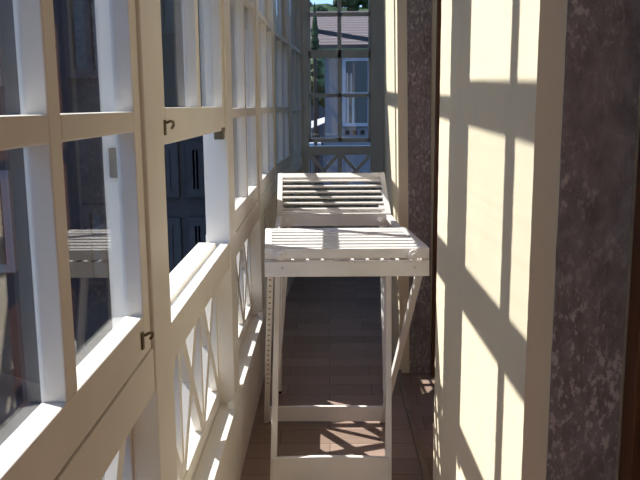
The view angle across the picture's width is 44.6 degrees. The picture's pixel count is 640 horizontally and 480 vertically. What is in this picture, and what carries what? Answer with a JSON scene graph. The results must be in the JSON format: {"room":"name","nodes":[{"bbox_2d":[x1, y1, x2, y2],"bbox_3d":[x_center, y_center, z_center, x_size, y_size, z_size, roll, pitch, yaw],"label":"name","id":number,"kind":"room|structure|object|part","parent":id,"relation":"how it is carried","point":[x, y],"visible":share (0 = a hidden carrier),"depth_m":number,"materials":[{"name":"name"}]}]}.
{"room":"sunroom","nodes":[
{"label":"sunroom","id":0,"kind":"room"},
{"bbox_2d":[193,277,274,479],"bbox_3d":[-0.356,0.850,2.252,0.119,0.363,6.140,0,10,1],"label":"ledge","id":1,"kind":"structure","parent":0,"point":[223,456],"depth_m":3.01,"materials":[{"name":"white paint"}]},
{"bbox_2d":[0,0,154,479],"bbox_3d":[-0.377,-0.441,0.930,0.123,2.758,0.926,0,10,1],"label":"window","id":2,"kind":"structure","parent":1,"relation":"in","point":[83,423],"depth_m":1.03,"materials":[{"name":"white paint"}]},
{"bbox_3d":[-0.379,0.330,1.063,0.106,0.087,0.915,0,10,1],"label":"sill","id":3,"kind":"part","parent":2,"relation":"part of","materials":[{"name":"white paint"}]},
{"bbox_3d":[-0.401,0.645,1.118,0.058,0.553,0.915,0,10,1],"label":"braced panel","id":4,"kind":"part","parent":2,"relation":"part of","materials":[{"name":"white paint"}]},
{"bbox_3d":[-0.324,0.184,1.425,0.004,0.032,0.012,0,10,1],"label":"latch plate","id":5,"kind":"part","parent":2,"relation":"part of","materials":[{"name":"metal"}]},
{"bbox_2d":[94,0,177,479],"bbox_3d":[-0.364,-0.565,1.454,0.082,2.697,0.160,0,10,1],"label":"post","id":6,"kind":"object","parent":1,"relation":"on","point":[154,447],"depth_m":1.51,"materials":[{"name":"white paint"}]},
{"bbox_2d":[158,0,235,479],"bbox_3d":[-0.365,-0.633,2.038,0.123,2.758,1.025,0,10,1],"label":"window","id":7,"kind":"structure","parent":1,"relation":"in","point":[194,282],"depth_m":2.19,"materials":[{"name":"white paint"}]},
{"bbox_3d":[-0.324,-0.235,1.631,0.004,0.032,0.012,0,10,1],"label":"latch plate","id":8,"kind":"part","parent":7,"relation":"part of","materials":[{"name":"metal"}]},
{"bbox_3d":[-0.342,-0.802,2.009,0.035,1.060,1.007,0,10,1],"label":"sash","id":9,"kind":"part","parent":7,"relation":"part of","materials":[{"name":"white paint"}]},
{"bbox_3d":[-0.389,0.453,2.227,0.058,0.553,1.015,0,10,1],"label":"braced panel","id":10,"kind":"part","parent":7,"relation":"part of","materials":[{"name":"white paint"}]},
{"bbox_3d":[-0.368,0.138,2.172,0.106,0.087,1.015,0,10,1],"label":"sill","id":11,"kind":"part","parent":7,"relation":"part of","materials":[{"name":"white paint"}]},
{"bbox_2d":[199,0,239,402],"bbox_3d":[-0.352,-0.765,2.611,0.082,2.697,0.160,0,10,1],"label":"post","id":12,"kind":"object","parent":1,"relation":"on","point":[218,154],"visible":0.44,"depth_m":2.65,"materials":[{"name":"white paint"}]},
{"bbox_2d":[206,0,262,349],"bbox_3d":[-0.356,-0.834,3.198,0.116,2.758,1.030,0,10,1],"label":"window","id":13,"kind":"structure","parent":1,"relation":"in","point":[242,12],"depth_m":3.38,"materials":[{"name":"white paint"}]},
{"bbox_3d":[-0.356,-0.063,3.332,0.106,0.087,1.020,0,10,1],"label":"sill","id":14,"kind":"part","parent":13,"relation":"part of","materials":[{"name":"white paint"}]},
{"bbox_3d":[-0.338,-0.576,3.243,0.003,0.850,0.922,0,10,1],"label":"glass pane","id":15,"kind":"part","parent":13,"relation":"part of","materials":[{"name":"clear glass"}]},
{"bbox_3d":[-0.377,0.253,3.387,0.058,0.553,1.020,0,10,1],"label":"braced panel","id":16,"kind":"part","parent":13,"relation":"part of","materials":[{"name":"white paint"}]},
{"bbox_3d":[-0.327,-0.566,3.244,0.035,0.930,1.012,0,10,1],"label":"sash","id":17,"kind":"part","parent":13,"relation":"part of","materials":[{"name":"white paint"}]},
{"bbox_2d":[250,0,264,313],"bbox_3d":[-0.340,-0.967,3.774,0.082,2.697,0.160,0,10,1],"label":"post","id":18,"kind":"object","parent":1,"relation":"on","point":[256,235],"visible":0.36,"depth_m":3.87,"materials":[{"name":"white paint"}]},
{"bbox_2d":[259,0,275,280],"bbox_3d":[-0.344,-1.035,4.361,0.116,2.758,1.030,0,10,1],"label":"window","id":19,"kind":"structure","parent":1,"relation":"in","point":[265,30],"depth_m":4.47,"materials":[{"name":"white paint"}]},
{"bbox_3d":[-0.361,-1.787,4.231,0.034,1.232,1.012,0,10,1],"label":"sash","id":20,"kind":"part","parent":19,"relation":"part of","materials":[{"name":"white paint"}]},
{"bbox_3d":[-0.326,-0.777,4.405,0.003,0.850,0.922,0,10,1],"label":"glass pane","id":21,"kind":"part","parent":19,"relation":"part of","materials":[{"name":"clear glass"}]},
{"bbox_3d":[-0.365,0.051,4.549,0.058,0.553,1.020,0,10,1],"label":"braced panel","id":22,"kind":"part","parent":19,"relation":"part of","materials":[{"name":"white paint"}]},
{"bbox_3d":[-0.315,-0.767,4.407,0.035,0.930,1.012,0,10,1],"label":"sash","id":23,"kind":"part","parent":19,"relation":"part of","materials":[{"name":"white paint"}]},
{"bbox_3d":[-0.344,-0.264,4.495,0.106,0.087,1.020,0,10,1],"label":"sill","id":24,"kind":"part","parent":19,"relation":"part of","materials":[{"name":"white paint"}]},
{"bbox_2d":[265,0,277,260],"bbox_3d":[-0.328,-1.168,4.937,0.082,2.697,0.160,0,10,1],"label":"post","id":25,"kind":"object","parent":1,"relation":"on","point":[269,4],"visible":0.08,"depth_m":4.97,"materials":[{"name":"white paint"}]},
{"bbox_2d":[286,226,302,296],"bbox_3d":[-0.262,0.158,6.244,0.119,0.363,1.963,0,10,4],"label":"wall","id":26,"kind":"structure","parent":0,"point":[290,279],"depth_m":6.07,"materials":[{"name":"white paint"}]},
{"bbox_2d":[275,0,290,227],"bbox_3d":[-0.309,-1.225,5.457,0.116,2.758,0.893,0,10,4],"label":"window","id":27,"kind":"structure","parent":26,"relation":"in","point":[281,44],"depth_m":5.64,"materials":[{"name":"white paint"}]},
{"bbox_3d":[-0.335,-1.987,5.327,0.003,1.152,0.783,0,10,4],"label":"glass pane","id":28,"kind":"part","parent":27,"relation":"part of","materials":[{"name":"clear glass"}]},
{"bbox_3d":[-0.326,-1.977,5.328,0.034,1.232,0.873,0,10,4],"label":"sash","id":29,"kind":"part","parent":27,"relation":"part of","materials":[{"name":"white paint"}]},
{"bbox_3d":[-0.290,-0.967,5.501,0.003,0.850,0.783,0,10,4],"label":"glass pane","id":30,"kind":"part","parent":27,"relation":"part of","materials":[{"name":"clear glass"}]},
{"bbox_3d":[-0.280,-0.957,5.502,0.035,0.930,0.873,0,10,4],"label":"sash","id":31,"kind":"part","parent":27,"relation":"part of","materials":[{"name":"white paint"}]},
{"bbox_3d":[-0.308,-0.454,5.591,0.106,0.087,0.881,0,10,4],"label":"sill","id":32,"kind":"part","parent":27,"relation":"part of","materials":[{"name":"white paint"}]},
{"bbox_2d":[282,0,293,227],"bbox_3d":[-0.266,-1.346,5.963,0.082,2.697,0.160,0,10,4],"label":"post","id":33,"kind":"object","parent":26,"relation":"on","point":[286,4],"visible":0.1,"depth_m":5.95,"materials":[{"name":"white paint"}]},
{"bbox_2d":[291,0,301,207],"bbox_3d":[-0.243,-1.403,6.481,0.116,2.758,0.893,0,10,4],"label":"window","id":34,"kind":"structure","parent":26,"relation":"in","point":[295,53],"depth_m":6.76,"materials":[{"name":"white paint"}]},
{"bbox_3d":[-0.269,-2.165,6.351,0.003,1.152,0.783,0,10,4],"label":"glass pane","id":35,"kind":"part","parent":34,"relation":"part of","materials":[{"name":"clear glass"}]},
{"bbox_3d":[-0.260,-2.155,6.352,0.034,1.232,0.873,0,10,4],"label":"sash","id":36,"kind":"part","parent":34,"relation":"part of","materials":[{"name":"white paint"}]},
{"bbox_3d":[-0.224,-1.145,6.525,0.003,0.850,0.783,0,10,4],"label":"glass pane","id":37,"kind":"part","parent":34,"relation":"part of","materials":[{"name":"clear glass"}]},
{"bbox_3d":[-0.214,-1.135,6.526,0.035,0.930,0.873,0,10,4],"label":"sash","id":38,"kind":"part","parent":34,"relation":"part of","materials":[{"name":"white paint"}]},
{"bbox_3d":[-0.242,-0.632,6.615,0.106,0.087,0.881,0,10,4],"label":"sill","id":39,"kind":"part","parent":34,"relation":"part of","materials":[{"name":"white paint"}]},
{"bbox_2d":[295,0,302,207],"bbox_3d":[-0.203,-1.514,6.928,0.082,2.697,0.040,0,10,4],"label":"post","id":40,"kind":"object","parent":26,"relation":"on","point":[297,2],"visible":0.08,"depth_m":6.89,"materials":[{"name":"white paint"}]},
{"bbox_2d":[240,276,434,479],"bbox_3d":[0.295,0.908,3.300,1.396,0.120,8.400,0,10,1],"label":"floor","id":41,"kind":"structure","parent":0,"point":[332,344],"depth_m":3.97,"materials":[{"name":"brown wood"}]},
{"bbox_2d":[274,172,402,400],"bbox_3d":[0.074,0.215,3.907,0.603,1.042,0.826,0,10,1],"label":"chair","id":42,"kind":"object","parent":41,"relation":"on","point":[380,216],"visible":0.5,"depth_m":3.95,"materials":[{"name":"white paint"}]},
{"bbox_3d":[-0.201,-0.105,3.851,0.027,0.040,0.821,-1,10,-2],"label":"frame rail","id":43,"kind":"part","parent":42,"relation":"part of","materials":[{"name":"white paint"}]},
{"bbox_3d":[-0.207,-0.233,4.047,0.026,0.201,0.330,-1,10,-2],"label":"rail","id":44,"kind":"part","parent":42,"relation":"part of","materials":[{"name":"white paint"}]},
{"bbox_3d":[-0.198,0.336,3.892,0.023,0.799,0.264,0,10,3],"label":"leg","id":45,"kind":"part","parent":42,"relation":"part of","materials":[{"name":"white paint"}]},
{"bbox_3d":[-0.186,0.323,3.960,0.073,0.814,0.716,0,10,1],"label":"leg","id":46,"kind":"part","parent":42,"relation":"part of","materials":[{"name":"white paint"}]},
{"bbox_3d":[-0.160,-0.090,3.878,0.036,0.036,0.022,0,10,1],"label":"pivot knob","id":47,"kind":"part","parent":42,"relation":"part of","materials":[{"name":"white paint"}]},
{"bbox_3d":[0.060,-0.337,4.166,0.519,0.041,0.048,0,10,1],"label":"rail","id":48,"kind":"part","parent":42,"relation":"part of","materials":[{"name":"white paint"}]},
{"bbox_3d":[0.299,-0.092,3.873,0.036,0.036,0.022,0,10,1],"label":"pivot knob","id":49,"kind":"part","parent":42,"relation":"part of","materials":[{"name":"white paint"}]},
{"bbox_3d":[0.321,0.320,3.955,0.023,0.813,0.716,0,10,2],"label":"leg","id":50,"kind":"part","parent":42,"relation":"part of","materials":[{"name":"white paint"}]},
{"bbox_3d":[0.336,-0.236,4.041,0.026,0.201,0.330,-1,10,-2],"label":"rail","id":51,"kind":"part","parent":42,"relation":"part of","materials":[{"name":"white paint"}]},
{"bbox_3d":[0.328,0.333,3.886,0.025,0.799,0.266,1,10,6],"label":"leg","id":52,"kind":"part","parent":42,"relation":"part of","materials":[{"name":"white paint"}]},
{"bbox_3d":[0.344,-0.108,3.845,0.027,0.040,0.821,-1,10,-2],"label":"frame rail","id":53,"kind":"part","parent":42,"relation":"part of","materials":[{"name":"white paint"}]},
{"bbox_2d":[264,227,428,479],"bbox_3d":[0.066,0.424,3.096,0.644,0.908,0.670,0,10,1],"label":"folding table","id":54,"kind":"object","parent":41,"relation":"on","point":[281,244],"visible":1,"depth_m":2.85,"materials":[{"name":"white paint"}]},
{"bbox_3d":[-0.194,0.006,2.951,0.026,0.032,0.453,-1,10,-4],"label":"rail","id":55,"kind":"part","parent":54,"relation":"part of","materials":[{"name":"white paint"}]},
{"bbox_3d":[-0.206,0.440,3.128,0.025,0.866,0.624,-2,10,-7],"label":"leg","id":56,"kind":"part","parent":54,"relation":"part of","materials":[{"name":"white paint"}]},
{"bbox_3d":[-0.169,0.468,3.006,0.022,0.846,0.470,0,10,2],"label":"leg","id":57,"kind":"part","parent":54,"relation":"part of","materials":[{"name":"white paint"}]},
{"bbox_3d":[-0.138,0.055,2.706,0.036,0.036,0.022,0,10,1],"label":"pivot knob","id":58,"kind":"part","parent":54,"relation":"part of","materials":[{"name":"white paint"}]},
{"bbox_3d":[0.066,-0.033,3.149,0.524,0.025,0.042,0,10,1],"label":"rail","id":59,"kind":"part","parent":54,"relation":"part of","materials":[{"name":"white paint"}]},
{"bbox_3d":[0.263,0.466,3.001,0.024,0.847,0.472,0,10,4],"label":"leg","id":60,"kind":"part","parent":54,"relation":"part of","materials":[{"name":"white paint"}]},
{"bbox_3d":[0.321,0.436,3.122,0.026,0.866,0.627,-2,10,-9],"label":"leg","id":61,"kind":"part","parent":54,"relation":"part of","materials":[{"name":"white paint"}]},
{"bbox_3d":[0.325,0.052,2.700,0.036,0.036,0.022,0,10,1],"label":"pivot knob","id":62,"kind":"part","parent":54,"relation":"part of","materials":[{"name":"white paint"}]},
{"bbox_3d":[0.353,0.003,2.945,0.026,0.032,0.453,-1,10,-4],"label":"rail","id":63,"kind":"part","parent":54,"relation":"part of","materials":[{"name":"white paint"}]},
{"bbox_2d":[397,370,430,479],"bbox_3d":[0.412,1.111,1.706,0.048,0.022,4.890,0,10,0],"label":"threshold","id":64,"kind":"object","parent":41,"relation":"on","point":[418,446],"visible":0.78,"depth_m":3.35,"materials":[{"name":"brown wood"}]},
{"bbox_2d":[384,0,436,372],"bbox_3d":[0.667,-0.932,4.181,0.650,3.200,0.671,0,10,1],"label":"wall","id":65,"kind":"structure","parent":0,"point":[395,11],"depth_m":4.01,"materials":[{"name":"beige paint"}]},
{"bbox_2d":[383,0,639,479],"bbox_3d":[0.706,-0.738,3.062,0.650,3.200,8.300,0,10,1],"label":"wall","id":66,"kind":"structure","parent":0,"point":[502,62],"depth_m":1.79,"materials":[{"name":"beige paint"}]},
{"bbox_2d":[301,0,383,227],"bbox_3d":[0.201,-1.417,7.004,0.860,3.200,0.090,0,10,1],"label":"window","id":67,"kind":"structure","parent":66,"relation":"in","point":[374,151],"depth_m":7.00,"materials":[{"name":"white paint"}]},
{"bbox_3d":[0.170,-2.169,6.893,0.555,1.080,0.035,0,10,1],"label":"sash","id":68,"kind":"part","parent":67,"relation":"part of","materials":[{"name":"white paint"}]},
{"bbox_3d":[0.177,-1.288,7.007,0.555,0.813,0.035,0,10,1],"label":"sash","id":69,"kind":"part","parent":67,"relation":"part of","materials":[{"name":"white paint"}]},
{"bbox_3d":[0.182,-0.633,7.130,0.035,0.292,0.050,0,10,1],"label":"braced panel","id":70,"kind":"part","parent":67,"relation":"part of","materials":[{"name":"white paint"}]},
{"bbox_2d":[407,0,431,373],"bbox_3d":[0.496,-0.467,3.994,0.153,2.350,0.161,0,10,1],"label":"door frame","id":71,"kind":"structure","parent":66,"relation":"attached to","point":[419,20],"depth_m":3.92,"materials":[{"name":"stone"}]},
{"bbox_2d":[431,0,441,376],"bbox_3d":[0.602,-0.340,3.259,0.070,2.350,1.330,0,10,1],"label":"door","id":72,"kind":"structure","parent":66,"relation":"in","point":[438,32],"depth_m":3.90,"materials":[{"name":"brown wood"}]},
{"bbox_2d":[546,0,639,479],"bbox_3d":[0.532,-0.045,1.558,0.143,2.350,0.105,0,10,1],"label":"door frame","id":73,"kind":"structure","parent":66,"relation":"attached to","point":[602,75],"depth_m":1.51,"materials":[{"name":"stone"}]},
{"bbox_2d":[618,135,639,479],"bbox_3d":[0.627,0.172,0.300,0.070,2.350,2.445,0,10,1],"label":"door","id":74,"kind":"structure","parent":66,"relation":"in","point":[629,461],"depth_m":1.51,"materials":[{"name":"brown wood"}]},
{"label":"outside","id":75,"kind":"structure","parent":0,"visible":0},
{"bbox_3d":[0.705,-5.671,64.982,120.000,0.200,150.000,0,10,1],"label":"ground","id":76,"kind":"structure","parent":75,"visible":0},
{"bbox_2d":[0,372,41,445],"bbox_3d":[-2.587,2.716,5.090,1.280,3.750,2.050,0,10,1],"label":"lean to","id":77,"kind":"object","parent":76,"relation":"on","point":[19,397],"visible":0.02,"depth_m":5.49,"materials":[{"name":"glass"}]},
{"bbox_2d":[0,0,209,479],"bbox_3d":[-1.669,0.173,7.076,1.900,8.070,2.650,0,10,1],"label":"house wing","id":78,"kind":"object","parent":76,"relation":"on","point":[74,20],"visible":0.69,"depth_m":5.68,"materials":[{"name":"glass"}]},
{"bbox_3d":[-2.386,-0.136,5.728,0.160,0.630,0.015,0,10,1],"label":"pane","id":79,"kind":"part","parent":78,"relation":"part of","materials":[{"name":"clear glass"}]},
{"bbox_3d":[-1.622,-1.544,5.476,0.230,0.680,0.015,0,10,1],"label":"pane","id":80,"kind":"part","parent":78,"relation":"part of","materials":[{"name":"clear glass"}]},
{"bbox_3d":[-1.585,0.032,5.749,0.180,0.480,0.015,0,10,1],"label":"pane","id":81,"kind":"part","parent":78,"relation":"part of","materials":[{"name":"clear glass"}]},
{"bbox_3d":[-0.999,-1.794,5.426,0.180,0.580,0.015,0,10,1],"label":"pane","id":82,"kind":"part","parent":78,"relation":"part of","materials":[{"name":"clear glass"}]},
{"bbox_2d":[311,3,320,184],"bbox_3d":[-0.121,-2.211,20.929,0.341,8.020,0.338,0,10,1],"label":"conifer","id":83,"kind":"object","parent":76,"relation":"on","point":[315,45],"visible":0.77,"depth_m":20.51,"materials":[{"name":"green plant"}]},
{"bbox_3d":[-0.147,-5.511,20.357,0.341,1.321,0.338,0,10,1],"label":"crown","id":84,"kind":"part","parent":83,"relation":"part of","materials":[{"name":"green plant"}]},
{"bbox_2d":[310,105,325,184],"bbox_3d":[-0.493,-4.235,40.021,2.564,5.503,0.400,0,10,1],"label":"wall","id":85,"kind":"structure","parent":76,"relation":"on","point":[321,109],"depth_m":39.64,"materials":[{"name":"stone"}]},
{"bbox_2d":[311,49,324,184],"bbox_3d":[-0.213,-4.753,35.629,2.131,8.021,2.368,0,10,1],"label":"tree","id":86,"kind":"object","parent":76,"relation":"on","point":[320,61],"visible":0.3,"depth_m":34.28,"materials":[{"name":"green plant"}]},
{"bbox_3d":[-0.233,-7.329,35.183,2.131,2.793,2.368,0,10,1],"label":"crown","id":87,"kind":"part","parent":86,"relation":"part of","materials":[{"name":"green plant"}]},
{"bbox_2d":[311,117,324,184],"bbox_3d":[-0.075,-2.228,30.063,0.540,4.938,0.800,0,10,1],"label":"awning","id":88,"kind":"object","parent":76,"relation":"on","point":[320,121],"visible":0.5,"depth_m":29.97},
{"bbox_3d":[0.169,-2.186,30.393,0.040,4.738,0.040,0,10,1],"label":"post","id":89,"kind":"part","parent":88,"relation":"part of","materials":[{"name":"grey metal"}]},
{"bbox_2d":[310,3,367,49],"bbox_3d":[1.013,-21.857,100.236,120.000,19.668,65.000,0,10,1],"label":"hill","id":90,"kind":"structure","parent":76,"relation":"on","point":[328,7],"depth_m":102.35,"materials":[{"name":"green plant"}]},
{"bbox_2d":[313,5,327,10],"bbox_3d":[0.057,-28.415,97.598,1.948,1.931,2.138,0,10,1],"label":"tree","id":91,"kind":"object","parent":90,"relation":"on","point":[318,7],"visible":0.32,"depth_m":97.14,"materials":[{"name":"green plant"}]},
{"bbox_2d":[333,0,367,10],"bbox_3d":[3.963,-29.760,97.209,4.763,4.653,4.991,0,10,1],"label":"tree","id":92,"kind":"object","parent":90,"relation":"on","point":[351,5],"visible":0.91,"depth_m":96.33,"materials":[{"name":"green plant"}]},
{"bbox_2d":[309,11,369,184],"bbox_3d":[3.098,-3.714,26.779,7.169,8.938,7.900,0,10,1],"label":"house","id":93,"kind":"structure","parent":76,"relation":"on","point":[354,30],"depth_m":23.65,"materials":[{"name":"ceramic"}]},
{"bbox_2d":[347,73,353,122],"bbox_3d":[0.919,-4.287,23.589,0.230,1.481,0.035,0,10,1],"label":"curtain","id":94,"kind":"object","parent":93,"relation":"hanging from","point":[350,76],"depth_m":23.58,"materials":[{"name":"grey fabric"}]},
{"bbox_3d":[1.104,-4.462,23.564,0.662,1.831,0.020,0,10,1],"label":"pane","id":95,"kind":"part","parent":93,"relation":"part of","materials":[{"name":"clear glass"}]}
]}

